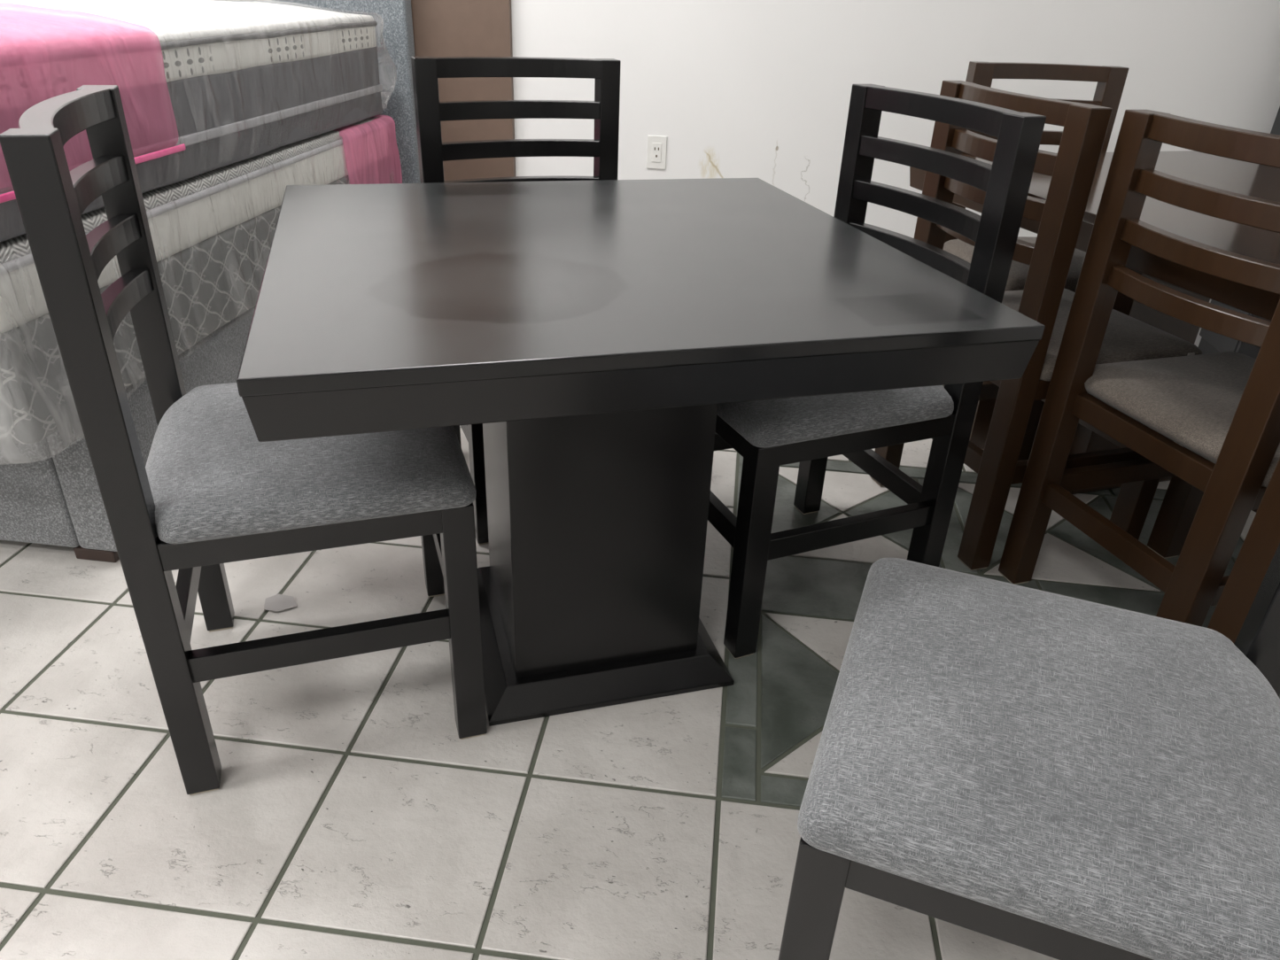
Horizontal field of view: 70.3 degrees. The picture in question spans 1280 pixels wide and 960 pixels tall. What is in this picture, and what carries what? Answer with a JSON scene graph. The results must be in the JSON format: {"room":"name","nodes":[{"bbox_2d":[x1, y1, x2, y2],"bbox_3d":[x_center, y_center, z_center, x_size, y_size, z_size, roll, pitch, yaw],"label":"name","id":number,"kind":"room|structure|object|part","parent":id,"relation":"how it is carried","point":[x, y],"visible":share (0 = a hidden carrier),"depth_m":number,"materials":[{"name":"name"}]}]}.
{"room":"store","nodes":[
{"label":"store","id":0,"kind":"room"},
{"bbox_2d":[0,425,1279,959],"bbox_3d":[-0.506,0.710,1.018,6.100,0.003,6.130,5,29,5],"label":"floor","id":1,"kind":"structure","parent":0,"point":[350,817],"depth_m":1.44,"materials":[{"name":"white tile"}]},
{"bbox_2d":[0,0,420,562],"bbox_3d":[-1.652,-0.848,2.561,1.475,1.140,1.962,5,29,5],"label":"bed","id":2,"kind":"object","parent":1,"relation":"on","point":[50,492],"visible":0.09,"depth_m":1.93,"materials":[{"name":"grey fabric"}]},
{"bbox_3d":[-1.711,-0.496,2.717,1.295,0.314,1.880,5,29,5],"label":"panel","id":3,"kind":"part","parent":2,"relation":"part of","materials":[{"name":"grey fabric"}]},
{"bbox_3d":[-1.018,-0.432,2.655,0.100,0.315,1.882,5,29,5],"label":"panel","id":4,"kind":"part","parent":2,"relation":"part of","materials":[{"name":"grey fabric"}]},
{"bbox_2d":[0,115,402,444],"bbox_3d":[-1.650,-0.698,2.432,1.460,0.381,1.960,5,29,5],"label":"mattress","id":5,"kind":"object","parent":2,"relation":"on","point":[212,232],"visible":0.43,"depth_m":2.05,"materials":[{"name":"white fabric"},{"name":"grey fabric"},{"name":"clear plastic"}]},
{"bbox_2d":[0,0,382,242],"bbox_3d":[-1.639,-1.013,2.245,1.418,0.344,2.080,5,29,5],"label":"mattress","id":6,"kind":"object","parent":5,"relation":"on","point":[205,86],"visible":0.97,"depth_m":2.04,"materials":[{"name":"grey fabric"}]},
{"bbox_3d":[-1.645,-1.094,2.127,1.379,0.059,1.910,5,29,5],"label":"panel","id":7,"kind":"part","parent":6,"relation":"part of","materials":[{"name":"white fabric"}]},
{"bbox_3d":[-1.652,-0.905,2.232,1.386,0.021,1.916,5,29,5],"label":"ribbon trim","id":8,"kind":"part","parent":6,"relation":"part of","materials":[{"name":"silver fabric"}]},
{"bbox_3d":[-1.538,-1.311,3.375,1.475,1.110,0.075,5,29,5],"label":"headboard","id":9,"kind":"part","parent":2,"relation":"part of","materials":[{"name":"grey fabric"}]},
{"bbox_2d":[0,85,487,795],"bbox_3d":[-0.537,-0.069,1.423,0.486,0.964,0.472,-7,30,-17],"label":"dining chair","id":10,"kind":"object","parent":1,"relation":"on","point":[207,495],"visible":0.79,"depth_m":1.29,"materials":[{"name":"black wood"}]},
{"bbox_3d":[-0.721,-0.448,1.137,0.060,0.039,0.372,-7,30,-17],"label":"rail","id":11,"kind":"part","parent":10,"relation":"part of","materials":[{"name":"black wood"}]},
{"bbox_3d":[-0.663,0.051,1.191,0.047,0.960,0.047,-7,30,-17],"label":"post","id":12,"kind":"part","parent":10,"relation":"part of","materials":[{"name":"black wood"}]},
{"bbox_3d":[-0.795,-0.144,1.534,0.047,0.960,0.047,-7,30,-17],"label":"post","id":13,"kind":"part","parent":10,"relation":"part of","materials":[{"name":"black wood"}]},
{"bbox_3d":[-0.465,0.077,1.270,0.373,0.042,0.022,-7,30,-17],"label":"seat rail","id":14,"kind":"part","parent":10,"relation":"part of","materials":[{"name":"black wood"}]},
{"bbox_2d":[145,382,475,543],"bbox_3d":[-0.522,-0.071,1.428,0.454,0.060,0.472,-7,30,-17],"label":"seat cushion","id":15,"kind":"object","parent":10,"relation":"on","point":[211,478],"depth_m":1.29,"materials":[{"name":"grey fabric"}]},
{"bbox_3d":[-0.411,0.029,1.780,0.047,0.448,0.047,-7,30,-17],"label":"leg","id":16,"kind":"part","parent":10,"relation":"part of","materials":[{"name":"black wood"}]},
{"bbox_3d":[-0.279,0.225,1.438,0.047,0.448,0.047,-7,30,-17],"label":"leg","id":17,"kind":"part","parent":10,"relation":"part of","materials":[{"name":"black wood"}]},
{"bbox_2d":[263,594,297,612],"bbox_3d":[-0.726,0.246,1.826,0.060,0.004,0.059,-15,33,-28],"label":"scrap","id":18,"kind":"object","parent":1,"relation":"on","point":[278,602],"visible":1,"depth_m":1.82,"materials":[{"name":"white paper"}]},
{"bbox_2d":[411,56,620,544],"bbox_3d":[-0.213,-0.416,2.075,0.472,0.964,0.486,-9,31,-19],"label":"dining chair","id":19,"kind":"object","parent":1,"relation":"on","point":[604,110],"visible":0.24,"depth_m":2.05,"materials":[{"name":"black wood"}]},
{"bbox_3d":[-0.480,-0.482,2.171,0.047,0.960,0.047,-9,31,-19],"label":"post","id":20,"kind":"part","parent":19,"relation":"part of","materials":[{"name":"black wood"}]},
{"bbox_3d":[-0.341,-0.066,1.958,0.047,0.448,0.047,-9,31,-19],"label":"leg","id":21,"kind":"part","parent":19,"relation":"part of","materials":[{"name":"black wood"}]},
{"bbox_3d":[-0.272,-0.919,2.024,0.372,0.039,0.060,-9,31,-19],"label":"rail","id":22,"kind":"part","parent":19,"relation":"part of","materials":[{"name":"black wood"}]},
{"bbox_3d":[-0.092,-0.541,2.308,0.047,0.960,0.047,-9,31,-19],"label":"post","id":23,"kind":"part","parent":19,"relation":"part of","materials":[{"name":"black wood"}]},
{"bbox_2d":[236,178,1045,726],"bbox_3d":[-0.089,-0.041,1.614,0.955,0.764,0.955,-6,30,-15],"label":"dining table","id":24,"kind":"object","parent":1,"relation":"on","point":[595,333],"visible":0.98,"depth_m":1.33,"materials":[{"name":"black wood"}]},
{"bbox_2d":[707,84,1046,659],"bbox_3d":[0.324,-0.222,1.767,0.486,0.964,0.472,-10,31,-21],"label":"dining chair","id":25,"kind":"object","parent":1,"relation":"on","point":[768,434],"visible":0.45,"depth_m":1.64,"materials":[{"name":"black wood"}]},
{"bbox_3d":[0.118,-0.142,1.711,0.022,0.042,0.372,-10,31,-21],"label":"seat rail","id":26,"kind":"part","parent":25,"relation":"part of","materials":[{"name":"black wood"}]},
{"bbox_3d":[0.201,0.130,1.647,0.047,0.448,0.047,-10,31,-21],"label":"leg","id":27,"kind":"part","parent":25,"relation":"part of","materials":[{"name":"black wood"}]},
{"bbox_2d":[716,385,954,448],"bbox_3d":[0.309,-0.219,1.762,0.454,0.060,0.472,-10,31,-21],"label":"seat cushion","id":28,"kind":"object","parent":25,"relation":"on","point":[810,421],"depth_m":1.57,"materials":[{"name":"grey fabric"}]},
{"bbox_3d":[0.428,-0.351,2.006,0.047,0.960,0.047,-10,31,-21],"label":"post","id":29,"kind":"part","parent":25,"relation":"part of","materials":[{"name":"black wood"}]},
{"bbox_3d":[0.403,-0.077,1.617,0.373,0.042,0.022,-10,31,-21],"label":"seat rail","id":30,"kind":"part","parent":25,"relation":"part of","materials":[{"name":"black wood"}]},
{"bbox_3d":[0.537,-0.660,1.621,0.060,0.039,0.372,-10,31,-21],"label":"rail","id":31,"kind":"part","parent":25,"relation":"part of","materials":[{"name":"black wood"}]},
{"bbox_3d":[0.593,-0.161,1.675,0.047,0.960,0.047,-10,31,-21],"label":"post","id":32,"kind":"part","parent":25,"relation":"part of","materials":[{"name":"black wood"}]},
{"bbox_2d":[778,543,1279,959],"bbox_3d":[0.448,0.248,0.927,0.486,0.964,0.472,12,30,17],"label":"dining chair","id":33,"kind":"object","parent":1,"relation":"on","point":[1058,777],"visible":1,"depth_m":0.84,"materials":[{"name":"grey fabric"}]},
{"bbox_3d":[0.166,0.518,0.942,0.047,0.448,0.047,12,30,17],"label":"leg","id":34,"kind":"part","parent":33,"relation":"part of","materials":[{"name":"black wood"}]},
{"bbox_3d":[0.364,0.387,0.774,0.373,0.042,0.022,12,30,17],"label":"seat rail","id":35,"kind":"part","parent":33,"relation":"part of","materials":[{"name":"black wood"}]},
{"bbox_3d":[0.712,0.197,1.037,0.047,0.960,0.047,12,30,17],"label":"post","id":36,"kind":"part","parent":33,"relation":"part of","materials":[{"name":"black wood"}]},
{"bbox_2d":[869,80,1202,570],"bbox_3d":[0.907,-0.347,2.041,0.486,0.964,0.458,-7,30,-16],"label":"dining chair","id":37,"kind":"object","parent":1,"relation":"on","point":[1003,462],"visible":0.47,"depth_m":1.87,"materials":[{"name":"brown wood"}]},
{"bbox_3d":[0.654,-0.419,2.146,0.047,0.960,0.055,-7,30,-16],"label":"post","id":38,"kind":"part","parent":37,"relation":"part of","materials":[{"name":"brown wood"}]},
{"bbox_3d":[0.720,-0.282,2.012,0.024,0.042,0.340,-7,30,-16],"label":"seat rail","id":39,"kind":"part","parent":37,"relation":"part of","materials":[{"name":"brown wood"}]},
{"bbox_3d":[0.721,-0.728,1.758,0.060,0.039,0.340,-7,30,-16],"label":"rail","id":40,"kind":"part","parent":37,"relation":"part of","materials":[{"name":"brown wood"}]},
{"bbox_3d":[1.041,-0.242,2.386,0.047,0.448,0.055,-7,30,-16],"label":"leg","id":41,"kind":"part","parent":37,"relation":"part of","materials":[{"name":"brown wood"}]},
{"bbox_3d":[0.771,-0.234,1.822,0.047,0.960,0.055,-7,30,-16],"label":"post","id":42,"kind":"part","parent":37,"relation":"part of","materials":[{"name":"brown wood"}]},
{"bbox_3d":[0.971,-0.205,1.894,0.373,0.042,0.022,-7,30,-16],"label":"seat rail","id":43,"kind":"part","parent":37,"relation":"part of","materials":[{"name":"brown wood"}]},
{"bbox_2d":[1001,288,1202,380],"bbox_3d":[0.921,-0.349,2.046,0.454,0.060,0.455,-7,30,-16],"label":"seat cushion","id":44,"kind":"object","parent":37,"relation":"on","point":[1126,338],"depth_m":1.91,"materials":[{"name":"beige fabric"}]},
{"bbox_3d":[1.158,-0.058,2.062,0.047,0.448,0.055,-7,30,-16],"label":"leg","id":45,"kind":"part","parent":37,"relation":"part of","materials":[{"name":"brown wood"}]},
{"bbox_2d":[943,61,1129,449],"bbox_3d":[1.134,-0.624,2.558,0.455,0.964,0.486,-1,29,-7],"label":"dining chair","id":46,"kind":"object","parent":1,"relation":"on","point":[1111,81],"visible":0.21,"depth_m":2.52,"materials":[{"name":"brown wood"}]},
{"bbox_3d":[0.915,-0.719,2.709,0.055,0.960,0.047,-1,29,-7],"label":"post","id":47,"kind":"part","parent":46,"relation":"part of","materials":[{"name":"brown wood"}]},
{"bbox_3d":[0.956,-0.294,2.472,0.055,0.448,0.047,-1,29,-7],"label":"leg","id":48,"kind":"part","parent":46,"relation":"part of","materials":[{"name":"brown wood"}]},
{"bbox_2d":[943,236,1086,292],"bbox_3d":[1.135,-0.616,2.545,0.455,0.060,0.454,-1,29,-7],"label":"seat cushion","id":49,"kind":"object","parent":46,"relation":"on","point":[1018,273],"depth_m":2.41,"materials":[{"name":"beige fabric"}]},
{"bbox_3d":[1.126,-1.131,2.519,0.340,0.039,0.060,-1,29,-7],"label":"rail","id":50,"kind":"part","parent":46,"relation":"part of","materials":[{"name":"brown wood"}]},
{"bbox_3d":[1.303,-0.729,2.757,0.055,0.960,0.047,-1,29,-7],"label":"post","id":51,"kind":"part","parent":46,"relation":"part of","materials":[{"name":"brown wood"}]},
{"bbox_2d":[909,150,1279,494],"bbox_3d":[1.370,-0.191,2.000,1.000,0.764,1.500,-7,30,-16],"label":"dining table","id":52,"kind":"object","parent":1,"relation":"on","point":[1262,182],"visible":0.18,"depth_m":1.91,"materials":[{"name":"brown wood"}]},
{"bbox_2d":[998,109,1279,627],"bbox_3d":[1.099,-0.137,1.675,0.486,0.964,0.455,-7,30,-16],"label":"dining chair","id":53,"kind":"object","parent":1,"relation":"on","point":[1222,408],"visible":0.96,"depth_m":1.59,"materials":[{"name":"brown wood"}]},
{"bbox_3d":[0.847,-0.208,1.779,0.047,0.960,0.055,-7,30,-16],"label":"post","id":54,"kind":"part","parent":53,"relation":"part of","materials":[{"name":"brown wood"}]},
{"bbox_3d":[0.913,-0.071,1.646,0.024,0.042,0.340,-7,30,-16],"label":"seat rail","id":55,"kind":"part","parent":53,"relation":"part of","materials":[{"name":"brown wood"}]},
{"bbox_3d":[1.234,-0.031,2.020,0.047,0.448,0.055,-7,30,-16],"label":"leg","id":56,"kind":"part","parent":53,"relation":"part of","materials":[{"name":"brown wood"}]},
{"bbox_2d":[1084,351,1279,487],"bbox_3d":[1.114,-0.138,1.680,0.454,0.060,0.455,-7,30,-16],"label":"seat cushion","id":57,"kind":"object","parent":53,"relation":"on","point":[1192,401],"depth_m":1.65,"materials":[{"name":"beige fabric"}]},
{"bbox_3d":[0.914,-0.517,1.392,0.060,0.039,0.340,-7,30,-16],"label":"rail","id":58,"kind":"part","parent":53,"relation":"part of","materials":[{"name":"brown wood"}]},
{"bbox_3d":[0.964,-0.023,1.455,0.047,0.960,0.055,-7,30,-16],"label":"post","id":59,"kind":"part","parent":53,"relation":"part of","materials":[{"name":"brown wood"}]},
{"bbox_3d":[1.164,0.006,1.528,0.373,0.042,0.022,-7,30,-16],"label":"seat rail","id":60,"kind":"part","parent":53,"relation":"part of","materials":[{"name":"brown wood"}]},
{"bbox_2d":[1198,106,1279,358],"bbox_3d":[2.401,-1.213,2.756,0.670,1.900,0.283,5,29,5],"label":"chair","id":61,"kind":"object","parent":1,"relation":"on","point":[1210,342],"visible":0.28,"depth_m":3.14,"materials":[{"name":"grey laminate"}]},
{"bbox_3d":[2.220,-1.191,2.640,0.331,1.800,0.017,5,29,5],"label":"door","id":62,"kind":"part","parent":61,"relation":"part of","materials":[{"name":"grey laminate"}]},
{"bbox_2d":[1207,457,1279,643],"bbox_3d":[1.249,0.089,1.279,0.486,0.964,0.455,-7,30,-16],"label":"dining chair","id":63,"kind":"object","parent":1,"relation":"on","point":[1260,546],"visible":0.23,"depth_m":1.44,"materials":[{"name":"brown wood"}]},
{"bbox_2d":[511,0,1279,347],"bbox_3d":[-0.092,-1.931,2.978,6.100,2.750,0.100,5,29,5],"label":"wall","id":64,"kind":"structure","parent":0,"point":[761,89],"depth_m":3.09,"materials":[{"name":"white paint"}]},
{"bbox_2d":[411,0,515,180],"bbox_3d":[-0.648,-1.950,2.969,0.435,2.750,0.030,5,29,5],"label":"door","id":65,"kind":"structure","parent":64,"relation":"attached to","point":[440,27],"depth_m":3.19,"materials":[{"name":"brown paint"}]},
{"bbox_2d":[646,135,667,169],"bbox_3d":[0.061,-1.190,3.300,0.070,0.114,0.009,5,29,5],"label":"power outlet","id":66,"kind":"object","parent":64,"relation":"attached to","point":[656,144],"visible":1,"depth_m":3.30,"materials":[{"name":"plastic"}]},
{"bbox_2d":[651,142,661,162],"bbox_3d":[0.060,-1.189,3.298,0.034,0.066,0.004,5,29,5],"label":"socket","id":67,"kind":"object","parent":66,"relation":"attached to","point":[656,147],"depth_m":3.30,"materials":[{"name":"plastic"}]}
]}

